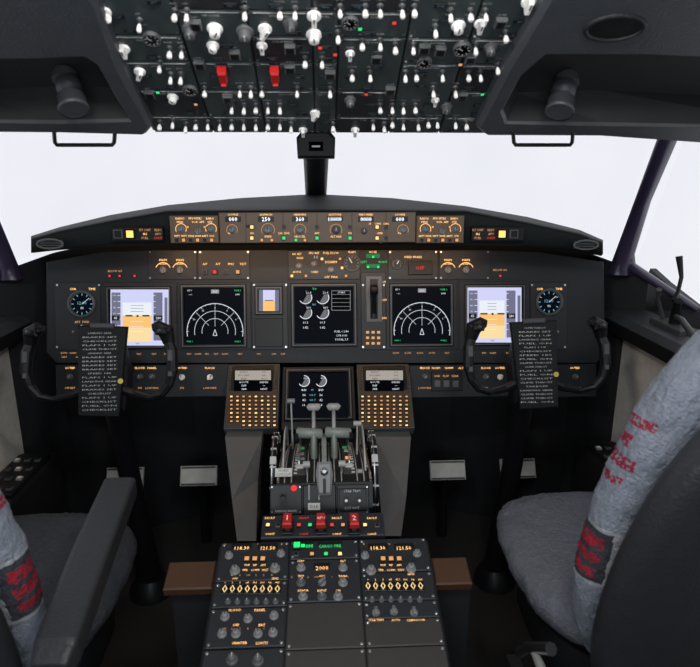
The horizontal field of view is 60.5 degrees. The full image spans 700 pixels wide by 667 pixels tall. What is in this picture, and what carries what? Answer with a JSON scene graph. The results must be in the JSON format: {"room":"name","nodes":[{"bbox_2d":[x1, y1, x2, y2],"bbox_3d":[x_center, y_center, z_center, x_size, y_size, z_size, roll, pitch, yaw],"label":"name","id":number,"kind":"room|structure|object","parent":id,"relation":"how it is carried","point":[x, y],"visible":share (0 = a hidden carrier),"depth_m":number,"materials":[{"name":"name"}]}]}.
{"room":"control cabin","nodes":[
{"label":"control cabin","id":0,"kind":"room"},
{"bbox_2d":[0,315,30,471],"bbox_3d":[-1.078,0.213,0.652,0.500,1.950,2.650,-1,15,-3],"label":"wall","id":1,"kind":"structure","parent":0,"point":[11,326],"depth_m":1.93,"materials":[{"name":"grey paint"}]},
{"bbox_2d":[0,222,23,280],"bbox_3d":[-0.976,-0.364,1.573,0.094,0.539,0.639,-6,16,-21],"label":"trim","id":2,"kind":"structure","parent":1,"relation":"attached to","point":[10,270],"depth_m":1.87,"materials":[{"name":"paint"}]},
{"bbox_2d":[100,506,546,666],"bbox_3d":[-0.040,1.108,1.176,2.600,0.050,3.300,-1,15,-3],"label":"floor","id":3,"kind":"structure","parent":0,"point":[142,636],"depth_m":1.94,"materials":[{"name":"carpet"}]},
{"bbox_2d":[0,453,66,515],"bbox_3d":[-1.022,0.659,1.847,0.120,0.470,0.440,-1,15,-3],"label":"console","id":4,"kind":"object","parent":3,"relation":"on","point":[31,483],"visible":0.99,"depth_m":1.87,"materials":[{"name":"black plastic"}]},
{"bbox_2d":[0,454,51,498],"bbox_3d":[-1.024,0.433,1.838,0.104,0.012,0.260,-1,15,-3],"label":"switch plate","id":5,"kind":"object","parent":4,"relation":"attached to","point":[20,475],"depth_m":1.84,"materials":[{"name":"grey paint"}]},
{"bbox_2d":[0,477,136,666],"bbox_3d":[-0.656,0.487,1.115,0.581,1.182,0.758,-1,15,-3],"label":"seat","id":6,"kind":"object","parent":3,"relation":"on","point":[63,576],"visible":1,"depth_m":0.92,"materials":[{"name":"fabric"}]},
{"bbox_2d":[13,512,136,648],"bbox_3d":[-0.700,0.534,1.228,0.468,0.120,0.494,-1,15,-3],"label":"seat cushion","id":7,"kind":"object","parent":6,"relation":"on","point":[51,538],"depth_m":1.28,"materials":[{"name":"fabric"}]},
{"bbox_2d":[20,321,177,605],"bbox_3d":[-0.657,0.416,1.784,0.403,0.984,0.331,-1,15,-3],"label":"yoke","id":8,"kind":"object","parent":3,"relation":"on","point":[105,368],"visible":0.99,"depth_m":1.57,"materials":[{"name":"black plastic"}]},
{"bbox_2d":[106,467,144,486],"bbox_3d":[-0.803,0.637,2.198,0.130,0.332,0.092,-1,15,-3],"label":"rudder pedal","id":9,"kind":"object","parent":3,"relation":"on","point":[111,472],"visible":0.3,"depth_m":2.14,"materials":[{"name":"paint"}]},
{"bbox_2d":[163,561,216,666],"bbox_3d":[-0.329,0.757,1.308,0.099,0.560,0.068,-1,15,-3],"label":"panel","id":10,"kind":"object","parent":3,"relation":"on","point":[190,584],"visible":0.87,"depth_m":1.25,"materials":[{"name":"black plastic"}]},
{"bbox_2d":[180,465,217,543],"bbox_3d":[-0.543,0.633,2.210,0.130,0.332,0.092,-1,15,-3],"label":"rudder pedal","id":11,"kind":"object","parent":3,"relation":"on","point":[201,477],"visible":1,"depth_m":2.15,"materials":[{"name":"paint"}]},
{"bbox_2d":[225,431,263,542],"bbox_3d":[-0.295,0.619,1.698,0.111,0.625,0.385,-1,15,-3],"label":"support","id":12,"kind":"object","parent":3,"relation":"on","point":[244,449],"visible":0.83,"depth_m":1.63,"materials":[{"name":"grey paint"}]},
{"bbox_2d":[224,364,280,433],"bbox_3d":[-0.291,0.196,1.802,0.155,0.176,0.188,-1,15,-3],"label":"keypad","id":13,"kind":"object","parent":12,"relation":"on","point":[253,390],"visible":1,"depth_m":1.77,"materials":[{"name":"grey paint"}]},
{"bbox_2d":[281,366,355,444],"bbox_3d":[-0.092,0.492,1.897,0.224,0.769,0.172,-1,15,-3],"label":"panel","id":14,"kind":"object","parent":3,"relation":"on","point":[323,386],"visible":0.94,"depth_m":1.79,"materials":[{"name":"plastic"}]},
{"bbox_2d":[270,398,378,515],"bbox_3d":[-0.067,0.567,1.617,0.263,0.768,0.405,-1,15,-3],"label":"throttle quadrant","id":15,"kind":"object","parent":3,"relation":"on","point":[312,478],"visible":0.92,"depth_m":1.43,"materials":[{"name":"black plastic"}]},
{"bbox_2d":[200,538,450,666],"bbox_3d":[-0.040,0.802,1.058,0.441,0.604,0.631,-1,15,-3],"label":"console","id":16,"kind":"object","parent":3,"relation":"on","point":[340,603],"visible":1,"depth_m":1.14,"materials":[{"name":"metal"}]},
{"bbox_2d":[261,513,384,544],"bbox_3d":[-0.059,0.419,1.305,0.265,0.079,0.079,-1,15,-3],"label":"control panel","id":17,"kind":"object","parent":16,"relation":"attached to","point":[287,527],"visible":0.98,"depth_m":1.29,"materials":[{"name":"black plastic"}]},
{"bbox_2d":[374,432,410,538],"bbox_3d":[0.127,0.618,1.719,0.108,0.616,0.385,-1,15,-3],"label":"support","id":18,"kind":"object","parent":3,"relation":"on","point":[393,448],"visible":0.47,"depth_m":1.64,"materials":[{"name":"grey paint"}]},
{"bbox_2d":[356,364,414,434],"bbox_3d":[0.104,0.198,1.817,0.160,0.177,0.188,-1,15,-3],"label":"keypad","id":19,"kind":"object","parent":18,"relation":"on","point":[384,397],"visible":1,"depth_m":1.79,"materials":[{"name":"grey paint"}]},
{"bbox_2d":[429,460,465,536],"bbox_3d":[0.356,0.623,2.251,0.130,0.332,0.092,-1,15,-3],"label":"rudder pedal","id":20,"kind":"object","parent":3,"relation":"on","point":[443,470],"visible":1,"depth_m":2.19,"materials":[{"name":"paint"}]},
{"bbox_2d":[431,557,471,666],"bbox_3d":[0.211,0.754,1.326,0.080,0.557,0.067,-1,15,-3],"label":"panel","id":21,"kind":"object","parent":3,"relation":"on","point":[453,582],"visible":0.7,"depth_m":1.27,"materials":[{"name":"black plastic"}]},
{"bbox_2d":[499,458,535,477],"bbox_3d":[0.615,0.619,2.262,0.130,0.332,0.092,-1,15,-3],"label":"rudder pedal","id":22,"kind":"object","parent":3,"relation":"on","point":[528,468],"visible":0.36,"depth_m":2.20,"materials":[{"name":"paint"}]},
{"bbox_2d":[463,316,610,594],"bbox_3d":[0.497,0.402,1.836,0.403,0.984,0.331,-1,15,-3],"label":"yoke","id":23,"kind":"object","parent":3,"relation":"on","point":[532,383],"visible":0.99,"depth_m":1.62,"materials":[{"name":"black plastic"}]},
{"bbox_2d":[573,441,616,491],"bbox_3d":[0.866,0.636,1.933,0.120,0.470,0.440,-1,15,-3],"label":"console","id":24,"kind":"object","parent":3,"relation":"on","point":[592,457],"visible":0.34,"depth_m":2.02,"materials":[{"name":"black plastic"}]},
{"bbox_2d":[586,442,616,464],"bbox_3d":[0.863,0.410,1.924,0.104,0.012,0.260,-1,15,-3],"label":"control panel","id":25,"kind":"object","parent":24,"relation":"attached to","point":[599,452],"depth_m":1.99,"materials":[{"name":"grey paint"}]},
{"bbox_2d":[496,330,699,666],"bbox_3d":[0.577,0.461,1.210,0.512,1.183,0.758,-1,15,-3],"label":"seat","id":26,"kind":"object","parent":3,"relation":"on","point":[607,576],"visible":1,"depth_m":0.91,"materials":[{"name":"fabric"}]},
{"bbox_2d":[496,491,593,645],"bbox_3d":[0.575,0.508,1.325,0.469,0.121,0.491,-1,15,-3],"label":"seat cushion","id":27,"kind":"object","parent":26,"relation":"on","point":[539,535],"depth_m":1.29,"materials":[{"name":"grey fabric"}]},
{"bbox_2d":[0,245,647,526],"bbox_3d":[-0.099,0.171,2.223,2.120,1.220,0.450,-1,15,-3],"label":"frame","id":28,"kind":"structure","parent":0,"point":[169,434],"depth_m":2.27,"materials":[{"name":"black plastic"}]},
{"bbox_2d":[303,159,328,194],"bbox_3d":[-0.102,-0.578,1.883,0.100,0.421,0.603,-1,15,-3],"label":"trim","id":29,"kind":"structure","parent":28,"relation":"attached to","point":[315,170],"depth_m":2.00,"materials":[{"name":"black metal"}]},
{"bbox_2d":[296,131,334,158],"bbox_3d":[-0.085,-0.532,1.484,0.096,0.192,0.055,-1,15,-3],"label":"magnetic compass","id":30,"kind":"object","parent":29,"relation":"attached to","point":[315,145],"visible":0.66,"depth_m":1.48,"materials":[{"name":"black plastic"}]},
{"bbox_2d":[31,195,602,255],"bbox_3d":[-0.083,-0.314,1.898,2.077,0.228,0.567,-1,15,-3],"label":"glareshield","id":31,"kind":"object","parent":28,"relation":"on","point":[290,219],"visible":1,"depth_m":1.64,"materials":[{"name":"black plastic"}]},
{"bbox_2d":[36,238,63,249],"bbox_3d":[-0.803,-0.241,1.613,0.074,0.030,0.025,-1,11,-3],"label":"air vent","id":32,"kind":"object","parent":31,"relation":"attached to","point":[41,243],"depth_m":1.61,"materials":[{"name":"grey paint"}]},
{"bbox_2d":[113,229,123,238],"bbox_3d":[-0.620,-0.266,1.605,0.024,0.024,0.012,-1,11,-3],"label":"warning lamp","id":33,"kind":"object","parent":31,"relation":"attached to","point":[117,233],"depth_m":1.60,"materials":[{"name":"grey paint"}]},
{"bbox_2d":[125,229,135,238],"bbox_3d":[-0.588,-0.266,1.606,0.024,0.024,0.012,-1,11,-3],"label":"lamp","id":34,"kind":"object","parent":31,"relation":"attached to","point":[129,233],"depth_m":1.60,"materials":[{"name":"yellow plastic"}]},
{"bbox_2d":[46,250,604,397],"bbox_3d":[-0.058,-0.026,1.886,1.747,0.469,0.137,-1,15,-2],"label":"panel","id":35,"kind":"object","parent":31,"relation":"attached to","point":[223,308],"visible":0.93,"depth_m":1.86,"materials":[{"name":"plastic"}]},
{"bbox_2d":[67,290,95,317],"bbox_3d":[-0.819,-0.090,1.828,0.084,0.084,0.029,-1,15,-3],"label":"clock","id":36,"kind":"object","parent":35,"relation":"on","point":[80,303],"depth_m":1.82,"materials":[{"name":"grey paint"}]},
{"bbox_2d":[536,288,563,315],"bbox_3d":[0.630,-0.099,1.895,0.087,0.087,0.030,-1,15,-3],"label":"clock","id":37,"kind":"object","parent":35,"relation":"on","point":[549,301],"depth_m":1.89,"materials":[{"name":"grey paint"}]},
{"bbox_2d":[497,230,505,238],"bbox_3d":[0.418,-0.274,1.653,0.024,0.024,0.012,-1,11,-3],"label":"lamp","id":38,"kind":"object","parent":31,"relation":"attached to","point":[501,234],"depth_m":1.65,"materials":[{"name":"yellow plastic"}]},
{"bbox_2d":[509,230,518,238],"bbox_3d":[0.451,-0.274,1.655,0.024,0.024,0.012,-1,11,-3],"label":"warning lamp","id":39,"kind":"object","parent":31,"relation":"attached to","point":[513,234],"depth_m":1.65,"materials":[{"name":"grey paint"}]},
{"bbox_2d":[573,240,598,249],"bbox_3d":[0.657,-0.248,1.682,0.074,0.030,0.025,-1,11,-3],"label":"air vent","id":40,"kind":"object","parent":31,"relation":"attached to","point":[577,244],"depth_m":1.67,"materials":[{"name":"grey paint"}]},
{"bbox_2d":[605,268,699,442],"bbox_3d":[1.019,0.188,0.748,0.500,1.950,2.650,-1,15,-3],"label":"wall","id":41,"kind":"structure","parent":0,"point":[647,348],"depth_m":1.92,"materials":[{"name":"grey paint"}]},
{"bbox_2d":[475,0,699,146],"bbox_3d":[0.663,-0.462,1.052,0.807,0.258,0.439,-2,15,-6],"label":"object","id":42,"kind":"object","parent":41,"relation":"attached to","point":[636,63],"depth_m":1.10,"materials":[{"name":"paint"}]},
{"bbox_2d":[102,0,535,137],"bbox_3d":[-0.050,-0.491,1.047,0.693,0.267,0.404,-1,15,-3],"label":"control panel","id":43,"kind":"object","parent":42,"relation":"attached to","point":[302,66],"visible":0.97,"depth_m":1.02,"materials":[{"name":"black plastic"}]},
{"bbox_2d":[0,0,152,146],"bbox_3d":[-0.630,-0.443,0.988,0.518,0.244,0.412,-1,15,-4],"label":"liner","id":44,"kind":"object","parent":43,"relation":"attached to","point":[37,36],"depth_m":1.06,"materials":[{"name":"paint"}]},
{"bbox_2d":[51,65,89,118],"bbox_3d":[-0.497,-0.429,1.066,0.052,0.091,0.082,-10,18,-32],"label":"reading lamp","id":45,"kind":"object","parent":44,"relation":"attached to","point":[71,98],"visible":1,"depth_m":1.05,"materials":[{"name":"paint"}]},
{"bbox_2d":[136,17,142,32],"bbox_3d":[-0.323,-0.471,0.918,0.011,0.023,0.011,-1,-13,-3],"label":"toggle switch","id":46,"kind":"object","parent":43,"relation":"attached to","point":[139,20],"depth_m":0.92,"materials":[{"name":"paint"}]},
{"bbox_2d":[156,59,162,73],"bbox_3d":[-0.321,-0.449,1.012,0.011,0.023,0.011,-1,-13,-3],"label":"toggle switch","id":47,"kind":"object","parent":43,"relation":"attached to","point":[159,62],"depth_m":1.01,"materials":[{"name":"paint"}]},
{"bbox_2d":[167,45,172,58],"bbox_3d":[-0.295,-0.459,0.980,0.010,0.021,0.010,-1,-13,-3],"label":"toggle switch","id":48,"kind":"object","parent":43,"relation":"attached to","point":[169,47],"depth_m":0.98,"materials":[{"name":"paint"}]},
{"bbox_2d":[168,71,173,84],"bbox_3d":[-0.312,-0.443,1.042,0.011,0.022,0.010,-1,-13,-3],"label":"toggle switch","id":49,"kind":"object","parent":43,"relation":"attached to","point":[170,73],"depth_m":1.04,"materials":[{"name":"paint"}]},
{"bbox_2d":[171,7,177,22],"bbox_3d":[-0.263,-0.478,0.901,0.010,0.021,0.010,-1,-13,-3],"label":"toggle switch","id":50,"kind":"object","parent":43,"relation":"attached to","point":[174,10],"depth_m":0.90,"materials":[{"name":"paint"}]},
{"bbox_2d":[178,71,183,84],"bbox_3d":[-0.294,-0.443,1.043,0.011,0.023,0.011,-1,-13,-3],"label":"toggle switch","id":51,"kind":"object","parent":43,"relation":"attached to","point":[180,73],"depth_m":1.04,"materials":[{"name":"paint"}]},
{"bbox_2d":[179,45,184,59],"bbox_3d":[-0.275,-0.458,0.980,0.011,0.022,0.010,-1,-13,-3],"label":"toggle switch","id":52,"kind":"object","parent":43,"relation":"attached to","point":[181,47],"depth_m":0.98,"materials":[{"name":"paint"}]},
{"bbox_2d":[183,121,188,133],"bbox_3d":[-0.326,-0.408,1.189,0.011,0.023,0.011,-1,-13,-3],"label":"toggle switch","id":53,"kind":"object","parent":43,"relation":"attached to","point":[185,123],"depth_m":1.19,"materials":[{"name":"paint"}]},
{"bbox_2d":[183,7,189,22],"bbox_3d":[-0.245,-0.477,0.901,0.011,0.022,0.010,-1,-13,-3],"label":"toggle switch","id":54,"kind":"object","parent":43,"relation":"attached to","point":[186,10],"depth_m":0.90,"materials":[{"name":"paint"}]},
{"bbox_2d":[202,85,207,97],"bbox_3d":[-0.262,-0.435,1.082,0.010,0.021,0.010,-1,-13,-3],"label":"toggle switch","id":55,"kind":"object","parent":43,"relation":"attached to","point":[204,87],"depth_m":1.08,"materials":[{"name":"paint"}]},
{"bbox_2d":[217,119,222,131],"bbox_3d":[-0.257,-0.410,1.185,0.011,0.023,0.011,-1,-13,-3],"label":"toggle switch","id":56,"kind":"object","parent":43,"relation":"attached to","point":[219,121],"depth_m":1.18,"materials":[{"name":"paint"}]},
{"bbox_2d":[216,63,229,86],"bbox_3d":[-0.220,-0.445,1.035,0.019,0.025,0.031,-1,-13,-3],"label":"switch","id":57,"kind":"object","parent":43,"relation":"attached to","point":[222,69],"depth_m":1.03,"materials":[{"name":"red plastic"}]},
{"bbox_2d":[237,85,242,97],"bbox_3d":[-0.199,-0.436,1.084,0.011,0.022,0.010,-1,-13,-3],"label":"toggle switch","id":58,"kind":"object","parent":43,"relation":"attached to","point":[239,87],"depth_m":1.08,"materials":[{"name":"paint"}]},
{"bbox_2d":[241,102,246,114],"bbox_3d":[-0.201,-0.424,1.133,0.011,0.023,0.011,-1,-13,-3],"label":"toggle switch","id":59,"kind":"object","parent":43,"relation":"attached to","point":[243,104],"depth_m":1.13,"materials":[{"name":"paint"}]},
{"bbox_2d":[241,5,248,21],"bbox_3d":[-0.158,-0.479,0.900,0.011,0.023,0.011,-1,-13,-3],"label":"toggle switch","id":60,"kind":"object","parent":43,"relation":"attached to","point":[244,8],"depth_m":0.90,"materials":[{"name":"paint"}]},
{"bbox_2d":[248,85,253,98],"bbox_3d":[-0.179,-0.435,1.084,0.011,0.023,0.011,-1,-13,-3],"label":"toggle switch","id":61,"kind":"object","parent":43,"relation":"attached to","point":[250,87],"depth_m":1.08,"materials":[{"name":"paint"}]},
{"bbox_2d":[253,119,258,131],"bbox_3d":[-0.186,-0.411,1.188,0.011,0.023,0.011,-1,-13,-3],"label":"toggle switch","id":62,"kind":"object","parent":43,"relation":"attached to","point":[255,121],"depth_m":1.19,"materials":[{"name":"paint"}]},
{"bbox_2d":[259,85,264,97],"bbox_3d":[-0.159,-0.437,1.085,0.010,0.021,0.010,-1,-13,-3],"label":"toggle switch","id":63,"kind":"object","parent":43,"relation":"attached to","point":[261,87],"depth_m":1.08,"materials":[{"name":"paint"}]},
{"bbox_2d":[265,102,270,114],"bbox_3d":[-0.155,-0.425,1.135,0.011,0.022,0.010,-1,-13,-3],"label":"toggle switch","id":64,"kind":"object","parent":43,"relation":"attached to","point":[267,104],"depth_m":1.13,"materials":[{"name":"paint"}]},
{"bbox_2d":[269,63,280,86],"bbox_3d":[-0.130,-0.447,1.038,0.019,0.025,0.031,-1,-13,-3],"label":"switch","id":65,"kind":"object","parent":43,"relation":"attached to","point":[274,68],"depth_m":1.03,"materials":[{"name":"red plastic"}]},
{"bbox_2d":[277,6,282,19],"bbox_3d":[-0.105,-0.481,0.901,0.010,0.021,0.010,-1,-13,-3],"label":"toggle switch","id":66,"kind":"object","parent":43,"relation":"attached to","point":[279,8],"depth_m":0.90,"materials":[{"name":"paint"}]},
{"bbox_2d":[277,102,282,114],"bbox_3d":[-0.133,-0.425,1.136,0.011,0.023,0.011,-1,-13,-3],"label":"toggle switch","id":67,"kind":"object","parent":43,"relation":"attached to","point":[279,104],"depth_m":1.13,"materials":[{"name":"white plastic"}]},
{"bbox_2d":[288,121,293,133],"bbox_3d":[-0.118,-0.410,1.198,0.011,0.023,0.011,-1,-13,-3],"label":"toggle switch","id":68,"kind":"object","parent":43,"relation":"attached to","point":[290,123],"depth_m":1.20,"materials":[{"name":"paint"}]},
{"bbox_2d":[291,5,298,20],"bbox_3d":[-0.083,-0.481,0.902,0.011,0.022,0.010,-1,-13,-3],"label":"toggle switch","id":69,"kind":"object","parent":43,"relation":"attached to","point":[294,8],"depth_m":0.90,"materials":[{"name":"paint"}]},
{"bbox_2d":[302,55,307,68],"bbox_3d":[-0.076,-0.456,1.010,0.010,0.021,0.010,-1,-13,-3],"label":"toggle switch","id":70,"kind":"object","parent":43,"relation":"attached to","point":[304,57],"depth_m":1.01,"materials":[{"name":"paint"}]},
{"bbox_2d":[319,55,324,68],"bbox_3d":[-0.047,-0.456,1.011,0.011,0.022,0.010,-1,-13,-3],"label":"toggle switch","id":71,"kind":"object","parent":43,"relation":"attached to","point":[321,57],"depth_m":1.01,"materials":[{"name":"paint"}]},
{"bbox_2d":[335,29,341,44],"bbox_3d":[-0.019,-0.470,0.953,0.011,0.023,0.011,-1,-13,-3],"label":"toggle switch","id":72,"kind":"object","parent":43,"relation":"attached to","point":[338,32],"depth_m":0.95,"materials":[{"name":"paint"}]},
{"bbox_2d":[337,3,343,18],"bbox_3d":[-0.015,-0.483,0.900,0.011,0.022,0.010,-1,-13,-3],"label":"toggle switch","id":73,"kind":"object","parent":43,"relation":"attached to","point":[340,6],"depth_m":0.90,"materials":[{"name":"paint"}]},
{"bbox_2d":[349,69,354,81],"bbox_3d":[0.004,-0.449,1.048,0.010,0.021,0.010,-1,-13,-3],"label":"toggle switch","id":74,"kind":"object","parent":43,"relation":"attached to","point":[351,71],"depth_m":1.05,"materials":[{"name":"paint"}]},
{"bbox_2d":[359,37,364,50],"bbox_3d":[0.020,-0.468,0.972,0.010,0.021,0.010,-1,-13,-3],"label":"toggle switch","id":75,"kind":"object","parent":43,"relation":"attached to","point":[361,39],"depth_m":0.97,"materials":[{"name":"paint"}]},
{"bbox_2d":[362,3,367,18],"bbox_3d":[0.023,-0.484,0.901,0.010,0.021,0.010,-1,-13,-3],"label":"toggle switch","id":76,"kind":"object","parent":43,"relation":"attached to","point":[364,5],"depth_m":0.90,"materials":[{"name":"paint"}]},
{"bbox_2d":[367,69,372,82],"bbox_3d":[0.035,-0.449,1.049,0.011,0.022,0.010,-1,-13,-3],"label":"toggle switch","id":77,"kind":"object","parent":43,"relation":"attached to","point":[369,71],"depth_m":1.05,"materials":[{"name":"paint"}]},
{"bbox_2d":[377,37,382,51],"bbox_3d":[0.049,-0.468,0.972,0.011,0.022,0.010,-1,-13,-3],"label":"toggle switch","id":78,"kind":"object","parent":43,"relation":"attached to","point":[379,39],"depth_m":0.97,"materials":[{"name":"paint"}]},
{"bbox_2d":[377,3,383,18],"bbox_3d":[0.046,-0.484,0.902,0.011,0.022,0.010,-1,-13,-3],"label":"toggle switch","id":79,"kind":"object","parent":43,"relation":"attached to","point":[380,6],"depth_m":0.90,"materials":[{"name":"paint"}]},
{"bbox_2d":[381,121,386,133],"bbox_3d":[0.069,-0.413,1.205,0.011,0.023,0.011,-1,-13,-3],"label":"toggle switch","id":80,"kind":"object","parent":43,"relation":"attached to","point":[383,123],"depth_m":1.20,"materials":[{"name":"paint"}]},
{"bbox_2d":[389,102,394,114],"bbox_3d":[0.081,-0.428,1.144,0.011,0.022,0.010,-1,-13,-3],"label":"toggle switch","id":81,"kind":"object","parent":43,"relation":"attached to","point":[391,104],"depth_m":1.14,"materials":[{"name":"paint"}]},
{"bbox_2d":[392,41,397,54],"bbox_3d":[0.074,-0.466,0.982,0.010,0.021,0.010,-1,-13,-3],"label":"toggle switch","id":82,"kind":"object","parent":43,"relation":"attached to","point":[394,43],"depth_m":0.98,"materials":[{"name":"paint"}]},
{"bbox_2d":[398,3,405,19],"bbox_3d":[0.079,-0.484,0.903,0.011,0.023,0.011,-1,-13,-3],"label":"toggle switch","id":83,"kind":"object","parent":43,"relation":"attached to","point":[401,6],"depth_m":0.90,"materials":[{"name":"paint"}]},
{"bbox_2d":[400,102,405,114],"bbox_3d":[0.102,-0.428,1.144,0.011,0.023,0.011,-1,-13,-3],"label":"toggle switch","id":84,"kind":"object","parent":43,"relation":"attached to","point":[402,104],"depth_m":1.14,"materials":[{"name":"paint"}]},
{"bbox_2d":[402,69,407,82],"bbox_3d":[0.097,-0.450,1.051,0.011,0.023,0.011,-1,-13,-3],"label":"toggle switch","id":85,"kind":"object","parent":43,"relation":"attached to","point":[404,71],"depth_m":1.05,"materials":[{"name":"paint"}]},
{"bbox_2d":[410,41,415,55],"bbox_3d":[0.104,-0.466,0.983,0.011,0.022,0.010,-1,-13,-3],"label":"toggle switch","id":86,"kind":"object","parent":43,"relation":"attached to","point":[412,43],"depth_m":0.98,"materials":[{"name":"paint"}]},
{"bbox_2d":[411,3,417,18],"bbox_3d":[0.097,-0.485,0.904,0.010,0.021,0.010,-1,-13,-3],"label":"toggle switch","id":87,"kind":"object","parent":43,"relation":"attached to","point":[414,6],"depth_m":0.90,"materials":[{"name":"paint"}]},
{"bbox_2d":[413,69,418,81],"bbox_3d":[0.117,-0.451,1.052,0.010,0.021,0.010,-1,-13,-3],"label":"toggle switch","id":88,"kind":"object","parent":43,"relation":"attached to","point":[415,71],"depth_m":1.05,"materials":[{"name":"paint"}]},
{"bbox_2d":[415,119,420,131],"bbox_3d":[0.137,-0.416,1.200,0.011,0.023,0.011,-1,-13,-3],"label":"toggle switch","id":89,"kind":"object","parent":43,"relation":"attached to","point":[417,121],"depth_m":1.20,"materials":[{"name":"paint"}]},
{"bbox_2d":[430,85,435,98],"bbox_3d":[0.153,-0.440,1.096,0.011,0.023,0.011,-1,-13,-3],"label":"toggle switch","id":90,"kind":"object","parent":43,"relation":"attached to","point":[432,87],"depth_m":1.09,"materials":[{"name":"paint"}]},
{"bbox_2d":[432,23,438,38],"bbox_3d":[0.135,-0.475,0.945,0.011,0.023,0.011,-1,-13,-3],"label":"toggle switch","id":91,"kind":"object","parent":43,"relation":"attached to","point":[435,26],"depth_m":0.94,"materials":[{"name":"paint"}]},
{"bbox_2d":[439,69,444,82],"bbox_3d":[0.163,-0.451,1.053,0.011,0.022,0.010,-1,-13,-3],"label":"toggle switch","id":92,"kind":"object","parent":43,"relation":"attached to","point":[441,71],"depth_m":1.05,"materials":[{"name":"paint"}]},
{"bbox_2d":[447,7,453,22],"bbox_3d":[0.153,-0.483,0.913,0.011,0.023,0.011,-1,-13,-3],"label":"toggle switch","id":93,"kind":"object","parent":43,"relation":"attached to","point":[450,10],"depth_m":0.91,"materials":[{"name":"paint"}]},
{"bbox_2d":[452,85,457,98],"bbox_3d":[0.193,-0.441,1.097,0.011,0.023,0.011,-1,-13,-3],"label":"toggle switch","id":94,"kind":"object","parent":43,"relation":"attached to","point":[454,87],"depth_m":1.10,"materials":[{"name":"paint"}]},
{"bbox_2d":[452,117,457,129],"bbox_3d":[0.210,-0.418,1.197,0.011,0.023,0.011,-1,-13,-3],"label":"toggle switch","id":95,"kind":"object","parent":43,"relation":"attached to","point":[454,119],"depth_m":1.20,"materials":[{"name":"paint"}]},
{"bbox_2d":[465,69,470,81],"bbox_3d":[0.208,-0.452,1.055,0.010,0.021,0.010,-1,-13,-3],"label":"toggle switch","id":96,"kind":"object","parent":43,"relation":"attached to","point":[467,71],"depth_m":1.05,"materials":[{"name":"paint"}]},
{"bbox_2d":[467,7,473,21],"bbox_3d":[0.184,-0.485,0.914,0.010,0.021,0.010,-1,-13,-3],"label":"toggle switch","id":97,"kind":"object","parent":43,"relation":"attached to","point":[470,10],"depth_m":0.91,"materials":[{"name":"paint"}]},
{"bbox_2d":[472,41,478,55],"bbox_3d":[0.207,-0.467,0.986,0.011,0.023,0.011,-1,-13,-3],"label":"toggle switch","id":98,"kind":"object","parent":43,"relation":"attached to","point":[475,43],"depth_m":0.98,"materials":[{"name":"white plastic"}]},
{"bbox_2d":[477,69,482,82],"bbox_3d":[0.230,-0.452,1.055,0.011,0.022,0.010,-1,-13,-3],"label":"toggle switch","id":99,"kind":"object","parent":43,"relation":"attached to","point":[479,71],"depth_m":1.05,"materials":[{"name":"paint"}]},
{"bbox_2d":[482,7,488,22],"bbox_3d":[0.207,-0.485,0.914,0.011,0.022,0.010,-1,-13,-3],"label":"toggle switch","id":100,"kind":"object","parent":43,"relation":"attached to","point":[485,10],"depth_m":0.91,"materials":[{"name":"paint"}]},
{"bbox_2d":[494,61,499,74],"bbox_3d":[0.255,-0.457,1.036,0.011,0.023,0.011,-1,-13,-3],"label":"toggle switch","id":101,"kind":"object","parent":43,"relation":"attached to","point":[496,63],"depth_m":1.03,"materials":[{"name":"paint"}]},
{"bbox_2d":[502,29,508,43],"bbox_3d":[0.250,-0.475,0.961,0.010,0.021,0.010,-1,-13,-3],"label":"toggle switch","id":102,"kind":"object","parent":43,"relation":"attached to","point":[505,32],"depth_m":0.96,"materials":[{"name":"paint"}]},
{"bbox_2d":[545,69,579,121],"bbox_3d":[0.392,-0.440,1.107,0.052,0.091,0.082,8,17,27],"label":"reading lamp","id":103,"kind":"object","parent":42,"relation":"attached to","point":[560,107],"visible":1,"depth_m":1.09,"materials":[{"name":"paint"}]},
{"bbox_2d":[583,13,647,42],"bbox_3d":[0.407,-0.469,0.921,0.098,0.008,0.060,-1,-13,-3],"label":"outlet","id":104,"kind":"object","parent":42,"relation":"attached to","point":[597,27],"depth_m":0.92,"materials":[{"name":"black plastic"}]},
{"bbox_2d":[607,139,676,275],"bbox_3d":[0.820,-0.386,1.655,0.094,0.539,0.639,4,16,16],"label":"trim","id":105,"kind":"structure","parent":41,"relation":"attached to","point":[624,256],"depth_m":1.73,"materials":[{"name":"paint"}]},
{"bbox_2d":[628,263,699,311],"bbox_3d":[1.048,0.039,1.285,0.110,0.176,1.521,-2,15,-7],"label":"trim","id":106,"kind":"structure","parent":41,"relation":"attached to","point":[635,269],"depth_m":1.88,"materials":[{"name":"paint"}]},
{"bbox_3d":[0.940,-0.181,1.215,0.247,0.620,1.470,-1,15,-3],"label":"window","id":107,"kind":"structure","parent":41,"relation":"in","visible":0},
{"bbox_2d":[649,256,697,337],"bbox_3d":[0.947,-0.106,1.705,0.070,0.212,0.224,-1,15,-3],"label":"lever","id":108,"kind":"object","parent":107,"relation":"attached to","point":[675,324],"depth_m":1.74,"materials":[{"name":"black plastic"}]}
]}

